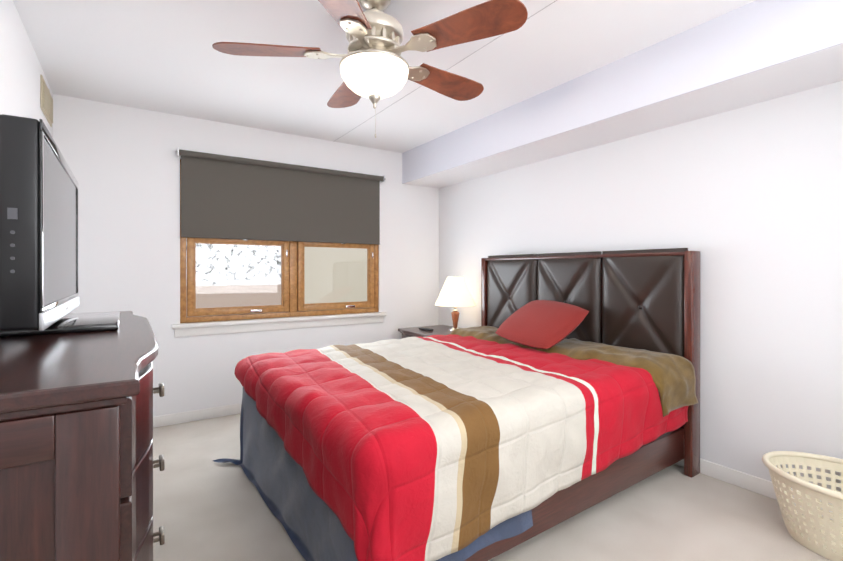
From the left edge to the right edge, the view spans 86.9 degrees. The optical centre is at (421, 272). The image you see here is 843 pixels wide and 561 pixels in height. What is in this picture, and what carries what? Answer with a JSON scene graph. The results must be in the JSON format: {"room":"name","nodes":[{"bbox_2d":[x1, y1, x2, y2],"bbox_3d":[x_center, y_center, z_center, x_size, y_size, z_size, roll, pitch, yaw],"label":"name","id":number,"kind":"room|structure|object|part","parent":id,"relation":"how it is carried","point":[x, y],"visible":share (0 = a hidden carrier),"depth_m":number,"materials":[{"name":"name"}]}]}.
{"room":"bedroom","nodes":[
{"label":"bedroom","id":0,"kind":"room"},
{"bbox_2d":[0,0,52,137],"bbox_3d":[-1.378,-0.017,1.157,0.150,2.440,4.550,0,0,-33],"label":"wall","id":1,"kind":"structure","parent":0,"point":[21,70],"depth_m":2.11,"materials":[{"name":"white paint"}]},
{"bbox_2d":[40,74,52,126],"bbox_3d":[-2.382,-1.080,2.834,0.018,0.200,0.420,0,0,-33],"label":"air vent","id":2,"kind":"object","parent":1,"relation":"in","point":[46,103],"visible":1,"depth_m":2.75,"materials":[{"name":"beige metal"}]},
{"bbox_2d":[53,94,438,416],"bbox_3d":[-1.228,-0.022,4.068,3.600,2.440,0.150,0,0,-33],"label":"wall","id":3,"kind":"structure","parent":0,"point":[123,162],"depth_m":3.51,"materials":[{"name":"white paint"}]},
{"bbox_2d":[153,403,241,427],"bbox_3d":[-1.184,1.155,4.003,3.240,0.085,0.012,0,0,-33],"label":"baseboard","id":4,"kind":"structure","parent":3,"relation":"attached to","point":[189,416],"depth_m":3.58,"materials":[{"name":"white"}]},
{"bbox_2d":[180,159,378,322],"bbox_3d":[-1.194,-0.247,4.053,1.780,1.310,0.112,0,0,-33],"label":"window","id":5,"kind":"structure","parent":3,"relation":"in","point":[292,277],"depth_m":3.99,"materials":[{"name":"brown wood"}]},
{"bbox_2d":[177,148,384,244],"bbox_3d":[-1.143,-0.621,3.991,1.842,0.692,0.070,0,0,-33],"label":"window blind","id":6,"kind":"object","parent":5,"relation":"attached to","point":[226,197],"visible":1,"depth_m":3.90,"materials":[{"name":"grey"}]},
{"bbox_2d":[172,312,386,336],"bbox_3d":[-1.161,0.460,4.003,1.900,0.105,0.075,0,0,-33],"label":"window sill","id":7,"kind":"structure","parent":3,"relation":"attached to","point":[212,328],"depth_m":3.89,"materials":[{"name":"white"}]},
{"bbox_2d":[13,0,755,152],"bbox_3d":[0.063,-1.288,2.103,3.600,0.101,4.850,0,0,-33],"label":"ceiling","id":8,"kind":"structure","parent":0,"point":[164,56],"depth_m":2.56,"materials":[{"name":"white paint"}]},
{"bbox_2d":[212,0,527,137],"bbox_3d":[-0.199,-0.922,2.051,1.324,0.631,1.330,0,0,-33],"label":"ceiling fan","id":9,"kind":"object","parent":8,"relation":"hanging from","point":[375,68],"visible":1,"depth_m":1.90,"materials":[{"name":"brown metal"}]},
{"bbox_3d":[-0.212,-0.860,2.012,0.308,0.132,0.308,0,0,-33],"label":"lamp shade","id":10,"kind":"part","parent":9,"relation":"part of","materials":[{"name":"white glass"}]},
{"bbox_2d":[402,0,842,187],"bbox_3d":[1.246,-1.080,2.881,0.470,0.320,4.550,0,0,-33],"label":"soffit","id":11,"kind":"structure","parent":8,"relation":"attached to","point":[755,52],"depth_m":2.46,"materials":[{"name":"white paint"}]},
{"bbox_2d":[153,414,831,560],"bbox_3d":[0.063,1.251,2.107,3.600,0.100,4.850,0,0,-33],"label":"floor","id":12,"kind":"structure","parent":0,"point":[206,507],"depth_m":2.15,"materials":[{"name":"carpet"}]},
{"bbox_2d":[0,311,164,560],"bbox_3d":[-1.175,0.703,1.477,0.509,1.000,1.756,0,0,-33],"label":"dresser","id":13,"kind":"object","parent":12,"relation":"on","point":[77,462],"visible":0.94,"depth_m":0.82,"materials":[{"name":"brown wood"}]},
{"bbox_2d":[0,114,120,336],"bbox_3d":[-1.337,-0.111,1.668,0.340,0.624,1.064,0,0,-33],"label":"tv","id":14,"kind":"object","parent":13,"relation":"on","point":[39,268],"visible":1,"depth_m":1.22,"materials":[{"name":"black plastic"}]},
{"bbox_2d":[398,325,462,337],"bbox_3d":[0.151,0.882,4.349,0.621,0.630,0.650,0,0,-33],"label":"nightstand","id":15,"kind":"object","parent":12,"relation":"on","point":[418,332],"visible":0.19,"depth_m":4.32,"materials":[{"name":"brown wood"}]},
{"bbox_2d":[419,327,432,330],"bbox_3d":[0.044,0.556,4.338,0.044,0.020,0.170,0,0,-41],"label":"remote","id":16,"kind":"object","parent":15,"relation":"on","point":[426,329],"visible":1,"depth_m":4.31,"materials":[{"name":"black plastic"}]},
{"bbox_2d":[435,275,475,330],"bbox_3d":[0.328,0.296,4.314,0.394,0.540,0.394,0,0,-33],"label":"lamp","id":17,"kind":"object","parent":15,"relation":"on","point":[455,293],"visible":0.92,"depth_m":4.21,"materials":[{"name":"white fabric"}]},
{"bbox_3d":[0.328,0.183,4.314,0.394,0.275,0.394,0,0,-33],"label":"lamp shade","id":18,"kind":"part","parent":17,"relation":"part of","materials":[{"name":"beige fabric"}]},
{"bbox_2d":[213,248,699,560],"bbox_3d":[0.188,0.528,2.705,2.345,1.345,1.899,0,0,-36],"label":"bed","id":19,"kind":"object","parent":12,"relation":"on","point":[553,390],"visible":1,"depth_m":2.08,"materials":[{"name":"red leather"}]},
{"bbox_2d":[213,387,532,560],"bbox_3d":[-0.405,0.868,2.283,0.890,0.643,1.898,0,0,-36],"label":"blanket","id":20,"kind":"object","parent":19,"relation":"on","point":[461,489],"depth_m":1.61,"materials":[{"name":"fabric"}]},
{"bbox_2d":[234,334,687,560],"bbox_3d":[0.186,0.839,2.691,2.158,0.676,1.833,0,0,-36],"label":"comforter","id":21,"kind":"object","parent":19,"relation":"on","point":[451,447],"depth_m":1.89,"materials":[{"name":"red fabric"}]},
{"bbox_2d":[495,300,588,348],"bbox_3d":[0.838,0.354,3.132,0.437,0.290,0.555,0,0,-36],"label":"pillow","id":22,"kind":"object","parent":19,"relation":"on","point":[538,324],"depth_m":3.02,"materials":[{"name":"red fabric"}]},
{"bbox_2d":[450,326,697,416],"bbox_3d":[0.900,0.613,3.118,0.437,0.303,1.744,0,0,-36],"label":"throw","id":23,"kind":"object","parent":19,"relation":"on","point":[671,378],"depth_m":2.53,"materials":[{"name":"fabric"}]},
{"bbox_2d":[762,451,842,560],"bbox_3d":[1.846,1.040,1.909,0.468,0.318,0.628,0,0,-33],"label":"laundry basket","id":24,"kind":"object","parent":12,"relation":"on","point":[812,529],"visible":1,"depth_m":1.96,"materials":[{"name":"beige plastic"}]},
{"bbox_2d":[439,80,842,490],"bbox_3d":[1.505,-0.020,3.053,0.150,2.440,4.550,0,0,-33],"label":"wall","id":25,"kind":"structure","parent":0,"point":[746,202],"depth_m":2.52,"materials":[{"name":"white paint"}]},
{"bbox_2d":[675,458,841,522],"bbox_3d":[1.437,1.157,3.011,0.012,0.085,4.550,0,0,-33],"label":"baseboard","id":26,"kind":"structure","parent":25,"relation":"attached to","point":[761,486],"depth_m":2.49,"materials":[{"name":"white"}]}
]}

